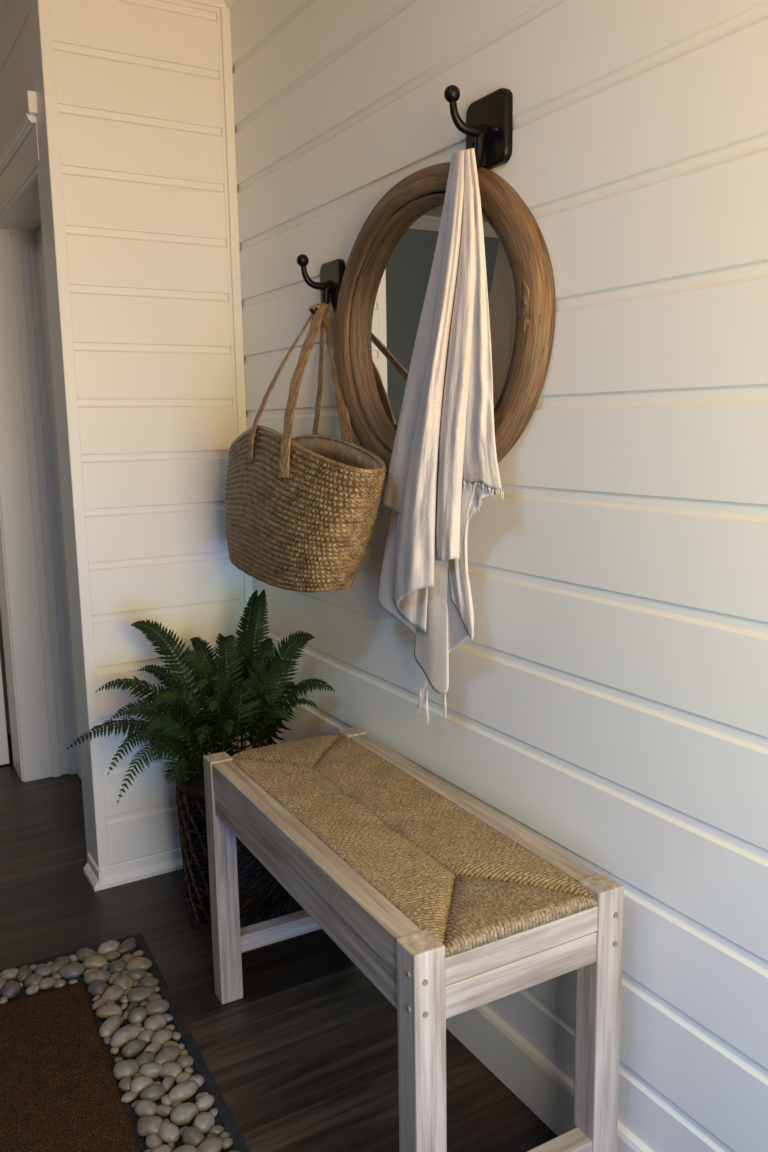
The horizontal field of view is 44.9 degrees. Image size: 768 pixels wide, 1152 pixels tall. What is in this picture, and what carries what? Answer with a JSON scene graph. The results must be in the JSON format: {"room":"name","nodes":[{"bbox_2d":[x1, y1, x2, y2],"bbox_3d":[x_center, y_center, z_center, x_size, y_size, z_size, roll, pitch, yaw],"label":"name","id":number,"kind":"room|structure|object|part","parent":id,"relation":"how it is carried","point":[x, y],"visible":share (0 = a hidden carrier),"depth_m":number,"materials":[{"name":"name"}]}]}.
{"room":"entryway","nodes":[
{"label":"entryway","id":0,"kind":"room"},
{"bbox_2d":[0,0,6,15],"bbox_3d":[-1.319,-1.305,1.307,2.800,0.060,5.120,-6,11,-30],"label":"ceiling","id":1,"kind":"structure","parent":0,"point":[2,2],"depth_m":2.37,"materials":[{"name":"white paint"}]},
{"bbox_2d":[0,0,89,862],"bbox_3d":[-1.118,-0.466,3.273,0.452,2.240,2.000,-6,11,-30],"label":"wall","id":2,"kind":"structure","parent":0,"point":[16,61],"depth_m":2.36,"materials":[{"name":"white paint"}]},
{"bbox_2d":[0,657,8,764],"bbox_3d":[-1.514,-0.201,3.026,0.420,1.800,0.097,-6,11,-30],"label":"door","id":3,"kind":"structure","parent":2,"relation":"in","point":[4,753],"depth_m":3.26,"materials":[{"name":"white paint"}]},
{"bbox_2d":[0,90,76,781],"bbox_3d":[-0.996,-0.236,2.760,0.196,1.948,0.978,-6,11,-30],"label":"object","id":4,"kind":"structure","parent":2,"relation":"attached to","point":[31,592],"depth_m":3.01,"materials":[{"name":"white paint"}]},
{"bbox_2d":[36,228,80,778],"bbox_3d":[-0.918,-0.155,2.762,0.097,1.775,0.665,-6,11,-30],"label":"door","id":5,"kind":"structure","parent":2,"relation":"in","point":[39,233],"depth_m":3.00,"materials":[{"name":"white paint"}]},
{"bbox_3d":[-0.915,-0.516,2.708,0.006,0.805,0.485,-6,11,-30],"label":"panel moulding","id":6,"kind":"part","parent":5,"relation":"part of","materials":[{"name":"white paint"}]},
{"bbox_3d":[-0.902,0.290,2.841,0.006,0.630,0.485,-6,11,-30],"label":"panel moulding","id":7,"kind":"part","parent":5,"relation":"part of","materials":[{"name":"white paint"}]},
{"bbox_2d":[28,0,250,868],"bbox_3d":[-0.584,-0.328,2.379,0.452,2.240,0.102,-6,11,-30],"label":"wall","id":8,"kind":"structure","parent":0,"point":[130,93],"depth_m":2.29,"materials":[{"name":"white paint"}]},
{"bbox_2d":[83,848,182,890],"bbox_3d":[-0.576,0.754,2.543,0.458,0.052,0.122,-6,11,-30],"label":"baseboard","id":9,"kind":"structure","parent":8,"relation":"attached to","point":[133,870],"depth_m":2.44,"materials":[{"name":"white paint"}]},
{"bbox_2d":[183,0,226,7],"bbox_3d":[-0.577,-1.391,2.132,0.482,0.062,0.048,-6,11,-30],"label":"trim","id":10,"kind":"structure","parent":8,"relation":"attached to","point":[212,3],"depth_m":2.25,"materials":[{"name":"white paint"}]},
{"bbox_2d":[220,7,257,748],"bbox_3d":[-0.370,-0.346,2.439,0.024,2.110,0.009,-6,11,-30],"label":"trim","id":11,"kind":"structure","parent":8,"relation":"attached to","point":[225,12],"depth_m":2.35,"materials":[{"name":"white paint"}]},
{"bbox_2d":[0,731,557,1151],"bbox_3d":[-1.283,0.964,1.681,2.800,0.060,5.120,-6,11,-30],"label":"floor","id":12,"kind":"structure","parent":0,"point":[306,1060],"depth_m":1.90,"materials":[{"name":"brown wood"}]},
{"bbox_2d":[0,933,249,1151],"bbox_3d":[-0.653,0.930,1.529,0.750,0.035,1.050,-6,11,-27],"label":"doormat","id":13,"kind":"object","parent":12,"relation":"on","point":[98,1053],"visible":1,"depth_m":1.71,"materials":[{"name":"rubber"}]},
{"bbox_2d":[66,590,334,935],"bbox_3d":[-0.436,0.449,2.125,0.547,0.786,0.454,-6,11,-30],"label":"potted fern","id":14,"kind":"object","parent":12,"relation":"on","point":[262,897],"visible":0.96,"depth_m":2.14,"materials":[{"name":"green plant"}]},
{"bbox_2d":[175,751,295,935],"bbox_3d":[-0.352,0.644,2.257,0.286,0.355,0.286,-6,11,-30],"label":"pot","id":15,"kind":"object","parent":14,"relation":"attached to","point":[262,898],"depth_m":2.16,"materials":[{"name":"brown wicker"}]},
{"bbox_2d":[203,727,623,1151],"bbox_3d":[-0.007,0.655,1.629,0.350,0.524,0.827,-6,11,-28],"label":"bench","id":16,"kind":"object","parent":12,"relation":"on","point":[447,905],"visible":1,"depth_m":1.36,"materials":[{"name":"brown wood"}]},
{"bbox_3d":[-0.327,0.618,1.895,0.047,0.522,0.047,-6,11,-29],"label":"leg","id":17,"kind":"part","parent":16,"relation":"part of","materials":[{"name":"white wood"}]},
{"bbox_3d":[-0.142,0.441,1.521,0.040,0.051,0.733,-6,11,-28],"label":"rail","id":18,"kind":"part","parent":16,"relation":"part of","materials":[{"name":"white wood"}]},
{"bbox_3d":[-0.064,0.590,2.039,0.047,0.522,0.047,-6,11,-29],"label":"leg","id":19,"kind":"part","parent":16,"relation":"part of","materials":[{"name":"white wood"}]},
{"bbox_3d":[-0.010,0.414,1.590,0.268,0.035,0.822,-6,11,-28],"label":"rush seat","id":20,"kind":"part","parent":16,"relation":"part of","materials":[{"name":"beige wicker"}]},
{"bbox_3d":[0.051,0.723,1.223,0.047,0.522,0.047,-6,11,-28],"label":"leg","id":21,"kind":"part","parent":16,"relation":"part of","materials":[{"name":"white wood"}]},
{"bbox_3d":[0.121,0.413,1.665,0.040,0.051,0.733,-6,11,-28],"label":"rail","id":22,"kind":"part","parent":16,"relation":"part of","materials":[{"name":"white wood"}]},
{"bbox_3d":[0.181,0.490,1.254,0.256,0.038,0.030,-6,11,-28],"label":"rail","id":23,"kind":"part","parent":16,"relation":"part of","materials":[{"name":"white wood"}]},
{"bbox_3d":[0.314,0.695,1.367,0.047,0.522,0.047,-6,11,-28],"label":"leg","id":24,"kind":"part","parent":16,"relation":"part of","materials":[{"name":"white wood"}]},
{"bbox_2d":[230,0,767,1151],"bbox_3d":[0.415,-0.157,1.240,0.100,2.240,2.900,-6,11,-30],"label":"wall","id":25,"kind":"structure","parent":0,"point":[607,699],"depth_m":1.33,"materials":[{"name":"white paint"}]},
{"bbox_2d":[224,0,237,8],"bbox_3d":[0.314,-1.229,1.061,0.048,0.062,2.820,-6,11,-30],"label":"trim","id":26,"kind":"structure","parent":25,"relation":"attached to","point":[229,3],"depth_m":2.25,"materials":[{"name":"white paint"}]},
{"bbox_2d":[297,254,345,313],"bbox_3d":[-0.138,-0.600,1.924,0.086,0.126,0.092,-6,11,-30],"label":"coat hook","id":27,"kind":"object","parent":25,"relation":"attached to","point":[332,272],"visible":0.88,"depth_m":1.92,"materials":[{"name":"black metal"}]},
{"bbox_2d":[225,302,386,592],"bbox_3d":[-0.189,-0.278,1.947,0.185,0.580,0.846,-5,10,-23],"label":"woven basket","id":28,"kind":"object","parent":27,"relation":"hanging from","point":[301,512],"visible":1,"depth_m":1.80,"materials":[{"name":"brown wicker"}]},
{"bbox_3d":[-0.168,-0.381,1.865,0.165,0.351,0.249,-5,10,-24],"label":"handle","id":29,"kind":"part","parent":28,"relation":"part of","materials":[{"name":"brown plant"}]},
{"bbox_3d":[-0.110,-0.400,1.935,0.032,0.337,0.236,-6,10,-26],"label":"handle","id":30,"kind":"part","parent":28,"relation":"part of","materials":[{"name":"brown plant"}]},
{"bbox_3d":[-0.143,-0.627,1.921,0.078,0.069,0.025,-6,11,-30],"label":"arm","id":31,"kind":"part","parent":27,"relation":"part of","materials":[{"name":"black metal"}]},
{"bbox_3d":[-0.129,-0.576,1.934,0.054,0.075,0.017,-6,11,-30],"label":"arm","id":32,"kind":"part","parent":27,"relation":"part of","materials":[{"name":"black metal"}]},
{"bbox_3d":[-0.108,-0.606,1.942,0.014,0.100,0.092,-6,11,-30],"label":"wall plate","id":33,"kind":"part","parent":27,"relation":"part of","materials":[{"name":"black metal"}]},
{"bbox_2d":[335,162,555,474],"bbox_3d":[0.073,-0.424,1.632,0.044,0.551,0.642,-6,11,-30],"label":"wall mirror","id":34,"kind":"object","parent":25,"relation":"attached to","point":[383,289],"visible":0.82,"depth_m":1.63,"materials":[{"name":"brown wood"}]},
{"bbox_2d":[363,204,515,436],"bbox_3d":[0.089,-0.427,1.641,0.004,0.441,0.519,-6,11,-30],"label":"mirror glass","id":35,"kind":"object","parent":34,"relation":"attached to","point":[396,280],"depth_m":1.71,"materials":[{"name":"grey"}]},
{"bbox_2d":[444,85,512,169],"bbox_3d":[0.132,-0.690,1.440,0.086,0.126,0.106,-6,11,-30],"label":"coat hook","id":36,"kind":"object","parent":25,"relation":"attached to","point":[488,127],"visible":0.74,"depth_m":1.43,"materials":[{"name":"black metal"}]},
{"bbox_2d":[377,148,503,725],"bbox_3d":[0.070,-0.197,1.559,0.054,0.956,0.407,-7,11,-31],"label":"linen towel","id":37,"kind":"object","parent":36,"relation":"hanging from","point":[443,462],"visible":1,"depth_m":1.50,"materials":[{"name":"white fabric"}]},
{"bbox_3d":[0.127,-0.717,1.436,0.078,0.069,0.025,-6,11,-30],"label":"arm","id":38,"kind":"part","parent":36,"relation":"part of","materials":[{"name":"black metal"}]},
{"bbox_3d":[0.142,-0.665,1.450,0.054,0.075,0.017,-6,11,-30],"label":"arm","id":39,"kind":"part","parent":36,"relation":"part of","materials":[{"name":"black metal"}]},
{"bbox_3d":[0.163,-0.696,1.457,0.014,0.108,0.106,-6,11,-30],"label":"wall plate","id":40,"kind":"part","parent":36,"relation":"part of","materials":[{"name":"black metal"}]},
{"bbox_2d":[446,1004,653,1151],"bbox_3d":[0.364,0.894,1.419,0.012,0.110,2.820,-6,11,-30],"label":"baseboard","id":41,"kind":"structure","parent":25,"relation":"attached to","point":[535,1080],"depth_m":1.61,"materials":[{"name":"white paint"}]}
]}

